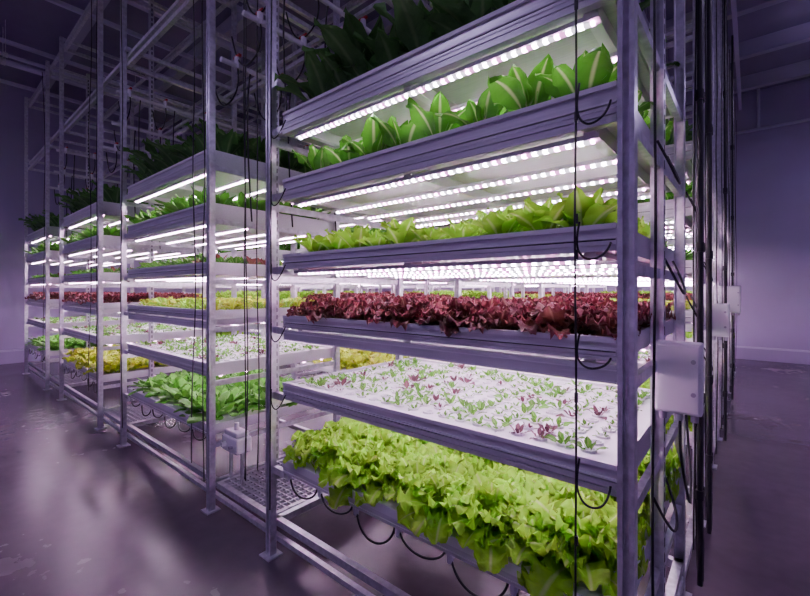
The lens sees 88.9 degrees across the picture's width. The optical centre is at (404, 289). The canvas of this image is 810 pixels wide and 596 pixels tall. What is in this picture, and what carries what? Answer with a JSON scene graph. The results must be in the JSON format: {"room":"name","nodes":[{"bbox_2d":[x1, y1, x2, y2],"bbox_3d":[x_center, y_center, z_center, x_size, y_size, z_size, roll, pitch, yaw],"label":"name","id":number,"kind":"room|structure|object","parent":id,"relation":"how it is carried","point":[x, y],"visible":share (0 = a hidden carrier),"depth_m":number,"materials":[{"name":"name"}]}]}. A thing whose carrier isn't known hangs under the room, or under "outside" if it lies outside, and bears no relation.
{"room":"indoor vertical farm","nodes":[
{"label":"indoor vertical farm","id":0,"kind":"room"},
{"bbox_2d":[0,78,368,349],"bbox_3d":[-6.876,-1.480,11.252,0.200,6.160,16.400,0,0,40],"label":"wall","id":1,"kind":"structure","parent":0,"point":[11,97],"depth_m":9.27,"materials":[{"name":"paint"}]},
{"bbox_2d":[0,332,260,364],"bbox_3d":[-6.803,1.450,11.145,0.074,0.300,16.330,0,0,40],"label":"baseboard","id":2,"kind":"structure","parent":1,"relation":"attached to","point":[13,355],"depth_m":9.08,"materials":[{"name":"paint"}]},
{"bbox_2d":[0,0,685,146],"bbox_3d":[-0.609,-4.185,6.046,11.215,0.710,16.280,0,0,40],"label":"pipes","id":3,"kind":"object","parent":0,"point":[221,42],"depth_m":7.21,"materials":[{"name":"grey metal"}]},
{"bbox_2d":[0,345,809,595],"bbox_3d":[-0.518,1.650,5.917,16.800,0.100,16.800,0,0,40],"label":"floor","id":4,"kind":"structure","parent":0,"point":[82,514],"depth_m":2.87,"materials":[{"name":"concrete"}]},
{"bbox_2d":[22,60,133,390],"bbox_3d":[-6.109,-1.040,7.716,2.036,5.280,1.284,0,0,40],"label":"rack","id":5,"kind":"object","parent":4,"relation":"on","point":[51,258],"visible":0.38,"depth_m":7.11,"materials":[{"name":"metal"}]},
{"bbox_2d":[24,241,58,254],"bbox_3d":[-6.102,-0.735,7.686,1.821,0.205,1.372,0,0,43],"label":"crop","id":6,"kind":"object","parent":5,"relation":"in","point":[54,246],"visible":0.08,"depth_m":7.02,"materials":[{"name":"green plant"}]},
{"bbox_2d":[29,273,67,278],"bbox_3d":[-6.071,-0.250,7.683,1.812,0.110,1.256,0,0,40],"label":"crop","id":7,"kind":"object","parent":5,"relation":"in","point":[54,274],"visible":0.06,"depth_m":7.24,"materials":[{"name":"green plant"}]},
{"bbox_2d":[18,209,90,230],"bbox_3d":[-6.127,-1.207,7.697,1.956,0.366,1.547,0,0,40],"label":"crop","id":8,"kind":"object","parent":5,"relation":"on","point":[37,223],"visible":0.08,"depth_m":7.19,"materials":[{"name":"green plant"}]},
{"bbox_2d":[25,291,117,300],"bbox_3d":[-6.095,0.115,7.707,1.896,0.182,1.372,0,0,40],"label":"crop","id":9,"kind":"object","parent":5,"relation":"on","point":[53,295],"visible":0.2,"depth_m":7.03,"materials":[{"name":"red plant"}]},
{"bbox_2d":[26,334,119,350],"bbox_3d":[-6.102,0.919,7.707,1.958,0.223,1.411,0,0,40],"label":"crop","id":10,"kind":"object","parent":5,"relation":"on","point":[73,342],"visible":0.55,"depth_m":7.12,"materials":[{"name":"green plant"}]},
{"bbox_2d":[34,315,119,322],"bbox_3d":[-6.072,0.526,7.693,1.732,0.051,1.145,0,0,40],"label":"crop","id":11,"kind":"object","parent":5,"relation":"on","point":[83,318],"visible":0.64,"depth_m":7.57,"materials":[{"name":"green plant"}]},
{"bbox_2d":[56,0,205,430],"bbox_3d":[-3.879,-1.040,5.845,2.036,5.280,1.284,0,0,40],"label":"rack","id":12,"kind":"object","parent":4,"relation":"on","point":[103,213],"visible":0.45,"depth_m":5.28,"materials":[{"name":"metal"}]},
{"bbox_2d":[59,224,127,243],"bbox_3d":[-3.872,-0.735,5.814,1.821,0.205,1.372,0,0,43],"label":"crop","id":13,"kind":"object","parent":12,"relation":"in","point":[107,230],"visible":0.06,"depth_m":5.13,"materials":[{"name":"green plant"}]},
{"bbox_2d":[68,266,131,275],"bbox_3d":[-3.840,-0.250,5.811,1.812,0.110,1.256,0,0,40],"label":"crop","id":14,"kind":"object","parent":12,"relation":"in","point":[112,270],"visible":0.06,"depth_m":5.27,"materials":[{"name":"green plant"}]},
{"bbox_2d":[55,180,164,212],"bbox_3d":[-3.896,-1.207,5.825,1.956,0.366,1.547,0,0,40],"label":"crop","id":15,"kind":"object","parent":12,"relation":"on","point":[77,203],"visible":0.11,"depth_m":5.28,"materials":[{"name":"green plant"}]},
{"bbox_2d":[62,342,166,374],"bbox_3d":[-3.870,0.916,5.850,1.968,0.250,1.368,0,0,43],"label":"crop","id":16,"kind":"object","parent":12,"relation":"on","point":[111,358],"visible":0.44,"depth_m":5.28,"materials":[{"name":"yellow plant"}]},
{"bbox_2d":[62,292,201,304],"bbox_3d":[-3.864,0.115,5.835,1.896,0.182,1.372,0,0,40],"label":"crop","id":17,"kind":"object","parent":12,"relation":"on","point":[108,297],"visible":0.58,"depth_m":5.31,"materials":[{"name":"red plant"}]},
{"bbox_2d":[72,322,193,335],"bbox_3d":[-3.842,0.526,5.821,1.732,0.051,1.145,0,0,40],"label":"crop","id":18,"kind":"object","parent":12,"relation":"on","point":[159,326],"visible":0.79,"depth_m":5.73,"materials":[{"name":"green plant"}]},
{"bbox_2d":[147,107,241,341],"bbox_3d":[-4.772,-1.040,9.310,2.036,5.280,1.284,0,0,40],"label":"rack","id":19,"kind":"object","parent":4,"relation":"on","point":[183,108],"visible":0.02,"depth_m":8.85,"materials":[{"name":"metal"}]},
{"bbox_2d":[154,253,218,260],"bbox_3d":[-4.765,-0.735,9.280,1.821,0.205,1.372,0,0,43],"label":"crop","id":20,"kind":"object","parent":19,"relation":"in","point":[189,256],"visible":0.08,"depth_m":8.62,"materials":[{"name":"green plant"}]},
{"bbox_2d":[169,324,243,339],"bbox_3d":[-4.752,0.904,9.343,1.997,0.317,1.481,0,0,40],"label":"crop","id":21,"kind":"object","parent":19,"relation":"in","point":[228,332],"visible":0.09,"depth_m":8.89,"materials":[{"name":"green plant"}]},
{"bbox_2d":[116,0,339,514],"bbox_3d":[-1.770,-1.040,4.076,2.036,5.280,1.284,0,0,40],"label":"rack","id":22,"kind":"object","parent":4,"relation":"on","point":[224,224],"visible":0.6,"depth_m":3.49,"materials":[{"name":"metal"}]},
{"bbox_2d":[132,252,282,268],"bbox_3d":[-1.732,-0.250,4.042,1.812,0.110,1.256,0,0,40],"label":"crop","id":23,"kind":"object","parent":22,"relation":"in","point":[237,259],"visible":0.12,"depth_m":3.45,"materials":[{"name":"green plant"}]},
{"bbox_2d":[127,369,302,423],"bbox_3d":[-1.764,0.919,4.067,1.958,0.223,1.411,0,0,40],"label":"crop","id":24,"kind":"object","parent":22,"relation":"on","point":[176,387],"visible":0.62,"depth_m":3.65,"materials":[{"name":"green plant"}]},
{"bbox_2d":[121,118,309,179],"bbox_3d":[-1.788,-1.207,4.056,1.956,0.366,1.547,0,0,40],"label":"crop","id":25,"kind":"object","parent":22,"relation":"on","point":[168,155],"visible":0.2,"depth_m":3.50,"materials":[{"name":"green plant"}]},
{"bbox_2d":[137,296,314,309],"bbox_3d":[-1.748,0.111,4.053,1.832,0.098,1.262,0,0,40],"label":"crop","id":26,"kind":"object","parent":22,"relation":"in","point":[231,303],"visible":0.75,"depth_m":3.63,"materials":[{"name":"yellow plant"}]},
{"bbox_2d":[123,186,330,223],"bbox_3d":[-1.764,-0.735,4.046,1.821,0.205,1.372,0,0,43],"label":"crop","id":27,"kind":"object","parent":22,"relation":"in","point":[178,203],"visible":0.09,"depth_m":3.41,"materials":[{"name":"green plant"}]},
{"bbox_2d":[140,333,322,361],"bbox_3d":[-1.734,0.526,4.052,1.732,0.051,1.145,0,0,40],"label":"crop","id":28,"kind":"object","parent":22,"relation":"on","point":[197,346],"visible":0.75,"depth_m":3.94,"materials":[{"name":"green plant"}]},
{"bbox_2d":[29,349,518,595],"bbox_3d":[-3.255,1.149,4.575,10.058,0.160,0.030,0,0,40],"label":"loop","id":29,"kind":"object","parent":22,"relation":"attached to","point":[503,592],"visible":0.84,"depth_m":2.04,"materials":[{"name":"black rubber"}]},
{"bbox_2d":[216,50,325,378],"bbox_3d":[-2.542,-1.040,7.438,2.036,5.280,1.284,0,0,40],"label":"rack","id":30,"kind":"object","parent":4,"relation":"on","point":[261,252],"visible":0.04,"depth_m":6.66,"materials":[{"name":"metal"}]},
{"bbox_2d":[217,243,299,252],"bbox_3d":[-2.521,-0.756,7.399,1.892,0.248,1.348,0,0,40],"label":"crop","id":31,"kind":"object","parent":30,"relation":"in","point":[287,246],"visible":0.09,"depth_m":6.99,"materials":[{"name":"green plant"}]},
{"bbox_2d":[216,290,315,298],"bbox_3d":[-2.515,0.075,7.413,1.816,0.169,1.245,0,0,40],"label":"crop","id":32,"kind":"object","parent":30,"relation":"in","point":[283,294],"visible":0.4,"depth_m":7.05,"materials":[{"name":"green plant"}]},
{"bbox_2d":[237,285,316,332],"bbox_3d":[-3.435,-1.040,10.903,2.036,5.280,1.284,0,0,40],"label":"rack","id":33,"kind":"object","parent":4,"relation":"on","point":[237,285],"visible":0.02,"depth_m":10.54,"materials":[{"name":"metal"}]},
{"bbox_2d":[302,286,372,292],"bbox_3d":[-2.098,-1.040,12.496,2.036,5.280,1.284,0,0,40],"label":"rack","id":34,"kind":"object","parent":4,"relation":"on","point":[358,286],"visible":0.02,"depth_m":12.33,"materials":[{"name":"metal"}]},
{"bbox_2d":[307,290,365,293],"bbox_3d":[-2.072,0.075,12.472,1.816,0.169,1.245,0,0,40],"label":"crop","id":35,"kind":"object","parent":34,"relation":"in","point":[319,291],"visible":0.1,"depth_m":12.17,"materials":[{"name":"green plant"}]},
{"bbox_2d":[299,140,390,292],"bbox_3d":[-1.205,-1.040,9.031,2.036,5.280,1.284,0,0,40],"label":"rack","id":36,"kind":"object","parent":4,"relation":"on","point":[379,286],"visible":0.03,"depth_m":8.37,"materials":[{"name":"metal"}]},
{"bbox_2d":[293,0,454,379],"bbox_3d":[-0.433,-1.040,5.669,2.036,5.280,1.284,0,0,40],"label":"rack","id":37,"kind":"object","parent":4,"relation":"on","point":[426,282],"visible":0.07,"depth_m":5.38,"materials":[{"name":"metal"}]},
{"bbox_2d":[340,221,388,234],"bbox_3d":[-0.427,-0.735,5.639,1.821,0.205,1.372,0,0,43],"label":"crop","id":38,"kind":"object","parent":37,"relation":"in","point":[351,228],"visible":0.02,"depth_m":4.91,"materials":[{"name":"green plant"}]},
{"bbox_2d":[302,292,453,299],"bbox_3d":[-0.419,0.115,5.660,1.896,0.182,1.372,0,0,40],"label":"crop","id":39,"kind":"object","parent":37,"relation":"on","point":[343,295],"visible":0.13,"depth_m":5.39,"materials":[{"name":"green plant"}]},
{"bbox_2d":[313,347,452,369],"bbox_3d":[-0.424,0.916,5.674,1.968,0.250,1.368,0,0,43],"label":"crop","id":40,"kind":"object","parent":37,"relation":"on","point":[349,358],"visible":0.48,"depth_m":5.30,"materials":[{"name":"yellow plant"}]},
{"bbox_2d":[349,288,415,291],"bbox_3d":[-0.761,-1.040,14.090,2.036,5.280,1.284,0,0,40],"label":"rack","id":41,"kind":"object","parent":4,"relation":"on","point":[349,288],"visible":0.02,"depth_m":14.23,"materials":[{"name":"metal"}]},
{"bbox_2d":[366,286,453,292],"bbox_3d":[0.132,-1.040,10.625,2.036,5.280,1.284,0,0,40],"label":"rack","id":42,"kind":"object","parent":4,"relation":"on","point":[438,287],"visible":0.02,"depth_m":10.14,"materials":[{"name":"metal"}]},
{"bbox_2d":[416,286,494,291],"bbox_3d":[1.469,-1.040,12.218,2.036,5.280,1.284,0,0,40],"label":"rack","id":43,"kind":"object","parent":4,"relation":"on","point":[481,286],"visible":0.02,"depth_m":12.06,"materials":[{"name":"metal"}]},
{"bbox_2d":[391,226,524,368],"bbox_3d":[0.903,-1.040,7.262,2.036,5.280,1.284,0,0,40],"label":"rack","id":44,"kind":"object","parent":4,"relation":"on","point":[489,288],"visible":0.02,"depth_m":6.70,"materials":[{"name":"metal"}]},
{"bbox_2d":[420,223,449,227],"bbox_3d":[0.886,-1.207,7.242,1.956,0.366,1.547,0,0,40],"label":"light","id":45,"kind":"object","parent":44,"relation":"on","point":[448,224],"visible":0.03,"depth_m":6.98,"materials":[{"name":"white plastic"}]},
{"bbox_2d":[403,290,517,298],"bbox_3d":[0.930,0.075,7.238,1.816,0.169,1.245,0,0,40],"label":"crop","id":46,"kind":"object","parent":44,"relation":"in","point":[477,294],"visible":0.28,"depth_m":6.76,"materials":[{"name":"green plant"}]},
{"bbox_2d":[259,0,691,595],"bbox_3d":[0.313,-1.040,2.327,2.036,5.280,1.284,0,0,40],"label":"rack","id":47,"kind":"object","parent":4,"relation":"on","point":[501,161],"visible":0.71,"depth_m":1.73,"materials":[{"name":"metal"}]},
{"bbox_2d":[29,348,517,595],"bbox_3d":[-3.240,1.090,4.575,10.106,0.060,0.036,0,0,40],"label":"connectors","id":48,"kind":"object","parent":47,"relation":"attached to","point":[513,590],"visible":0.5,"depth_m":2.05,"materials":[{"name":"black plastic"}]},
{"bbox_2d":[27,0,729,595],"bbox_3d":[-0.216,-1.062,8.202,10.340,5.180,9.504,0,0,40],"label":"frame","id":49,"kind":"object","parent":47,"relation":"attached to","point":[349,584],"visible":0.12,"depth_m":4.80,"materials":[{"name":"metal"}]},
{"bbox_2d":[50,373,92,384],"bbox_3d":[-4.988,1.412,6.788,0.896,0.040,1.164,0,0,40],"label":"walkway grating","id":50,"kind":"object","parent":49,"relation":"on","point":[67,378],"visible":0.21,"depth_m":6.45,"materials":[{"name":"metal"}]},
{"bbox_2d":[103,404,161,424],"bbox_3d":[-2.818,1.412,4.968,0.736,0.040,1.164,0,0,40],"label":"walkway grating","id":51,"kind":"object","parent":49,"relation":"on","point":[134,414],"visible":0.16,"depth_m":4.66,"materials":[{"name":"metal"}]},
{"bbox_2d":[49,0,371,192],"bbox_3d":[-0.171,-1.867,8.151,6.108,0.575,9.524,0,0,40],"label":"pipes","id":52,"kind":"object","parent":49,"relation":"attached to","point":[259,20],"visible":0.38,"depth_m":4.41,"materials":[{"name":"white plastic"}]},
{"bbox_2d":[54,0,433,259],"bbox_3d":[-2.527,-1.316,5.622,6.440,1.632,2.392,0,0,40],"label":"hoses","id":53,"kind":"object","parent":52,"relation":"hanging from","point":[264,8],"visible":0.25,"depth_m":3.08,"materials":[{"name":"black rubber"}]},
{"bbox_2d":[216,458,317,519],"bbox_3d":[-0.722,1.412,3.209,0.704,0.040,1.164,0,0,40],"label":"walkway grating","id":54,"kind":"object","parent":49,"relation":"on","point":[254,487],"visible":0.31,"depth_m":2.88,"materials":[{"name":"metal"}]},
{"bbox_2d":[220,422,251,484],"bbox_3d":[-1.239,1.180,3.004,0.220,0.424,0.150,0,0,40],"label":"pump","id":55,"kind":"object","parent":54,"relation":"on","point":[233,439],"visible":1,"depth_m":2.96,"materials":[{"name":"white plastic"}]},
{"bbox_2d":[42,0,736,595],"bbox_3d":[0.513,-1.010,7.620,8.563,5.020,9.649,0,0,40],"label":"power cables","id":56,"kind":"object","parent":49,"relation":"attached to","point":[244,1],"visible":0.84,"depth_m":2.97,"materials":[{"name":"black rubber"}]},
{"bbox_2d":[695,0,704,586],"bbox_3d":[1.564,-1.025,2.188,0.037,5.150,0.087,0,0,40],"label":"drain pipe","id":57,"kind":"object","parent":49,"relation":"attached to","point":[699,93],"visible":0.87,"depth_m":2.16,"materials":[{"name":"black plastic"}]},
{"bbox_2d":[705,0,712,533],"bbox_3d":[1.955,-1.025,2.653,0.037,5.150,0.087,0,0,40],"label":"drain pipe","id":58,"kind":"object","parent":49,"relation":"attached to","point":[709,126],"visible":1,"depth_m":2.63,"materials":[{"name":"black plastic"}]},
{"bbox_2d":[723,0,727,440],"bbox_3d":[3.312,-1.025,4.271,0.037,5.150,0.087,0,0,40],"label":"drain pipe","id":59,"kind":"object","parent":49,"relation":"attached to","point":[725,93],"visible":1,"depth_m":4.24,"materials":[{"name":"black plastic"}]},
{"bbox_2d":[731,35,733,399],"bbox_3d":[4.649,-1.025,5.864,0.037,5.150,0.087,0,0,40],"label":"drain pipe","id":60,"kind":"object","parent":49,"relation":"attached to","point":[732,36],"visible":1,"depth_m":5.84,"materials":[{"name":"black plastic"}]},
{"bbox_2d":[271,83,611,508],"bbox_3d":[-0.095,-0.174,1.859,1.880,1.741,0.038,0,0,40],"label":"cable loop","id":61,"kind":"object","parent":47,"relation":"attached to","point":[578,88],"visible":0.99,"depth_m":1.29,"materials":[{"name":"black rubber"}]},
{"bbox_2d":[298,357,649,450],"bbox_3d":[0.350,0.526,2.304,1.732,0.051,1.145,0,0,40],"label":"crop","id":62,"kind":"object","parent":47,"relation":"on","point":[343,378],"visible":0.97,"depth_m":2.14,"materials":[{"name":"green plant"}]},
{"bbox_2d":[273,0,679,101],"bbox_3d":[0.295,-1.207,2.307,1.956,0.366,1.547,0,0,40],"label":"crop","id":63,"kind":"object","parent":47,"relation":"on","point":[357,53],"visible":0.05,"depth_m":1.99,"materials":[{"name":"green plant"}]},
{"bbox_2d":[293,185,667,251],"bbox_3d":[0.340,-0.280,2.303,1.816,0.169,1.245,0,0,40],"label":"crop","id":64,"kind":"object","parent":47,"relation":"in","point":[591,210],"visible":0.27,"depth_m":1.64,"materials":[{"name":"green plant"}]},
{"bbox_2d":[286,293,675,339],"bbox_3d":[0.328,0.115,2.318,1.896,0.182,1.372,0,0,40],"label":"crop","id":65,"kind":"object","parent":47,"relation":"on","point":[596,316],"visible":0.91,"depth_m":1.72,"materials":[{"name":"red plant"}]},
{"bbox_2d":[283,417,680,595],"bbox_3d":[0.334,0.904,2.360,1.997,0.317,1.481,0,0,40],"label":"crop","id":66,"kind":"object","parent":47,"relation":"in","point":[500,511],"visible":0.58,"depth_m":1.72,"materials":[{"name":"green plant"}]},
{"bbox_2d":[292,43,672,171],"bbox_3d":[0.334,-0.756,2.289,1.892,0.248,1.348,0,0,40],"label":"crop","id":67,"kind":"object","parent":47,"relation":"in","point":[514,91],"visible":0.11,"depth_m":1.73,"materials":[{"name":"green plant"}]},
{"bbox_2d":[574,9,576,595],"bbox_3d":[0.536,-0.970,1.293,0.015,5.100,0.014,0,0,40],"label":"cable","id":68,"kind":"object","parent":47,"relation":"hanging from","point":[575,142],"visible":1,"depth_m":1.29,"materials":[{"name":"black rubber"}]},
{"bbox_2d":[574,0,577,545],"bbox_3d":[0.536,-0.335,1.294,0.012,2.270,0.012,0,0,40],"label":"clips","id":69,"kind":"object","parent":68,"relation":"attached to","point":[575,1],"visible":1,"depth_m":1.29,"materials":[{"name":"black plastic"}]},
{"bbox_2d":[655,340,703,423],"bbox_3d":[1.029,0.343,1.555,0.150,0.295,0.083,0,0,40],"label":"electrical box","id":70,"kind":"object","parent":47,"relation":"attached to","point":[679,376],"visible":0.94,"depth_m":1.52,"materials":[{"name":"white plastic"}]},
{"bbox_2d":[462,282,565,297],"bbox_3d":[2.240,-1.040,8.856,2.036,5.280,1.284,0,0,40],"label":"rack","id":71,"kind":"object","parent":4,"relation":"on","point":[526,283],"visible":0.04,"depth_m":8.17,"materials":[{"name":"metal"}]},
{"bbox_2d":[514,294,551,297],"bbox_3d":[2.263,0.111,8.833,1.832,0.098,1.262,0,0,40],"label":"crop","id":72,"kind":"object","parent":71,"relation":"in","point":[518,295],"visible":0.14,"depth_m":8.18,"materials":[{"name":"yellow plant"}]},
{"bbox_2d":[499,284,594,292],"bbox_3d":[3.578,-1.040,10.449,2.036,5.280,1.284,0,0,40],"label":"rack","id":73,"kind":"object","parent":4,"relation":"on","point":[579,286],"visible":0.02,"depth_m":9.97,"materials":[{"name":"metal"}]},
{"bbox_2d":[514,291,583,294],"bbox_3d":[3.592,0.115,10.440,1.896,0.182,1.372,0,0,40],"label":"crop","id":74,"kind":"object","parent":73,"relation":"on","point":[518,292],"visible":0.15,"depth_m":10.12,"materials":[{"name":"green plant"}]},
{"bbox_2d":[455,0,716,527],"bbox_3d":[1.650,-1.040,3.921,2.036,5.280,1.284,0,0,40],"label":"rack","id":75,"kind":"object","parent":4,"relation":"on","point":[643,208],"visible":0.02,"depth_m":3.22,"materials":[{"name":"metal"}]},
{"bbox_2d":[492,297,692,310],"bbox_3d":[1.673,0.111,3.898,1.832,0.098,1.262,0,0,40],"label":"crop","id":76,"kind":"object","parent":75,"relation":"in","point":[687,306],"visible":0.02,"depth_m":3.38,"materials":[{"name":"yellow plant"}]},
{"bbox_2d":[504,369,692,433],"bbox_3d":[1.671,0.904,3.954,1.997,0.317,1.481,0,0,40],"label":"crop","id":77,"kind":"object","parent":75,"relation":"in","point":[646,384],"visible":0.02,"depth_m":2.98,"materials":[{"name":"green plant"}]},
{"bbox_2d":[638,350,649,362],"bbox_3d":[1.687,0.526,3.897,1.732,0.051,1.145,0,0,40],"label":"crop","id":78,"kind":"object","parent":75,"relation":"on","point":[645,352],"visible":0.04,"depth_m":3.31,"materials":[{"name":"green plant"}]},
{"bbox_2d":[638,180,692,202],"bbox_3d":[1.671,-0.756,3.882,1.892,0.248,1.348,0,0,40],"label":"crop","id":79,"kind":"object","parent":75,"relation":"in","point":[688,187],"visible":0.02,"depth_m":3.06,"materials":[{"name":"green plant"}]},
{"bbox_2d":[665,117,692,144],"bbox_3d":[1.632,-1.207,3.901,1.956,0.366,1.547,0,0,40],"label":"crop","id":80,"kind":"object","parent":75,"relation":"on","point":[688,134],"visible":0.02,"depth_m":3.06,"materials":[{"name":"green plant"}]},
{"bbox_2d":[665,243,692,259],"bbox_3d":[1.657,-0.298,3.891,1.821,0.205,1.372,0,0,43],"label":"crop","id":81,"kind":"object","parent":75,"relation":"in","point":[688,254],"visible":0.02,"depth_m":3.22,"materials":[{"name":"green plant"}]},
{"bbox_2d":[654,140,712,531],"bbox_3d":[1.956,0.168,2.693,0.088,1.464,3.209,0,0,40],"label":"loop","id":82,"kind":"object","parent":75,"relation":"hanging from","point":[683,291],"visible":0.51,"depth_m":1.66,"materials":[{"name":"black rubber"}]},
{"bbox_2d":[712,303,729,340],"bbox_3d":[2.492,0.253,3.269,0.120,0.290,0.088,0,0,40],"label":"electrical box","id":83,"kind":"object","parent":75,"relation":"attached to","point":[720,312],"visible":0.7,"depth_m":3.24,"materials":[{"name":"white plastic"}]},
{"bbox_2d":[538,0,727,440],"bbox_3d":[2.987,-1.040,5.514,2.036,5.280,1.284,0,0,40],"label":"rack","id":84,"kind":"object","parent":4,"relation":"on","point":[688,240],"visible":0.27,"depth_m":4.78,"materials":[{"name":"metal"}]},
{"bbox_2d":[554,292,713,302],"bbox_3d":[3.002,0.115,5.505,1.896,0.182,1.372,0,0,40],"label":"crop","id":85,"kind":"object","parent":84,"relation":"on","point":[668,296],"visible":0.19,"depth_m":5.22,"materials":[{"name":"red plant"}]},
{"bbox_2d":[671,328,692,337],"bbox_3d":[3.010,0.503,5.492,1.832,0.098,1.262,0,0,40],"label":"crop","id":86,"kind":"object","parent":84,"relation":"in","point":[687,334],"visible":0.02,"depth_m":4.65,"materials":[{"name":"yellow plant"}]},
{"bbox_2d":[727,286,740,315],"bbox_3d":[4.108,0.133,5.170,0.150,0.370,0.118,0,0,40],"label":"electrical box","id":87,"kind":"object","parent":84,"relation":"attached to","point":[733,292],"visible":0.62,"depth_m":5.12,"materials":[{"name":"white plastic"}]},
{"bbox_2d":[585,52,730,400],"bbox_3d":[4.324,-1.040,7.107,2.036,5.280,1.284,0,0,40],"label":"rack","id":88,"kind":"object","parent":4,"relation":"on","point":[587,286],"visible":0.02,"depth_m":6.77,"materials":[{"name":"metal"}]},
{"bbox_2d":[597,290,713,294],"bbox_3d":[4.351,0.075,7.083,1.816,0.169,1.245,0,0,40],"label":"crop","id":89,"kind":"object","parent":88,"relation":"in","point":[613,291],"visible":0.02,"depth_m":6.99,"materials":[{"name":"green plant"}]},
{"bbox_2d":[615,111,735,376],"bbox_3d":[5.661,-1.040,8.701,2.036,5.280,1.284,0,0,40],"label":"rack","id":90,"kind":"object","parent":4,"relation":"on","point":[734,111],"visible":0.02,"depth_m":8.50,"materials":[{"name":"metal"}]},
{"bbox_2d":[0,0,809,147],"bbox_3d":[-0.518,-4.610,5.917,16.800,0.100,16.800,0,0,40],"label":"ceiling","id":91,"kind":"structure","parent":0,"point":[36,24],"depth_m":7.43,"materials":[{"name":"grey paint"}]},
{"bbox_2d":[0,0,809,147],"bbox_3d":[-0.518,-4.375,5.917,16.400,0.370,16.400,0,0,40],"label":"ceiling beams","id":92,"kind":"structure","parent":91,"relation":"attached to","point":[795,35],"depth_m":7.53,"materials":[{"name":"grey metal"}]},
{"bbox_2d":[369,78,809,349],"bbox_3d":[4.817,-1.480,12.275,16.800,6.160,0.200,0,0,40],"label":"wall","id":93,"kind":"structure","parent":0,"point":[772,166],"depth_m":9.28,"materials":[{"name":"paint"}]},
{"bbox_2d":[713,89,809,138],"bbox_3d":[4.759,-4.074,12.128,15.900,0.972,0.100,0,0,40],"label":"conduit","id":94,"kind":"object","parent":93,"relation":"attached to","point":[758,128],"visible":0.25,"depth_m":9.35,"materials":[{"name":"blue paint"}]},
{"bbox_2d":[735,345,809,364],"bbox_3d":[4.756,1.450,12.163,16.350,0.300,0.074,0,0,40],"label":"baseboard","id":95,"kind":"structure","parent":93,"relation":"attached to","point":[795,356],"depth_m":9.22,"materials":[{"name":"paint"}]}
]}

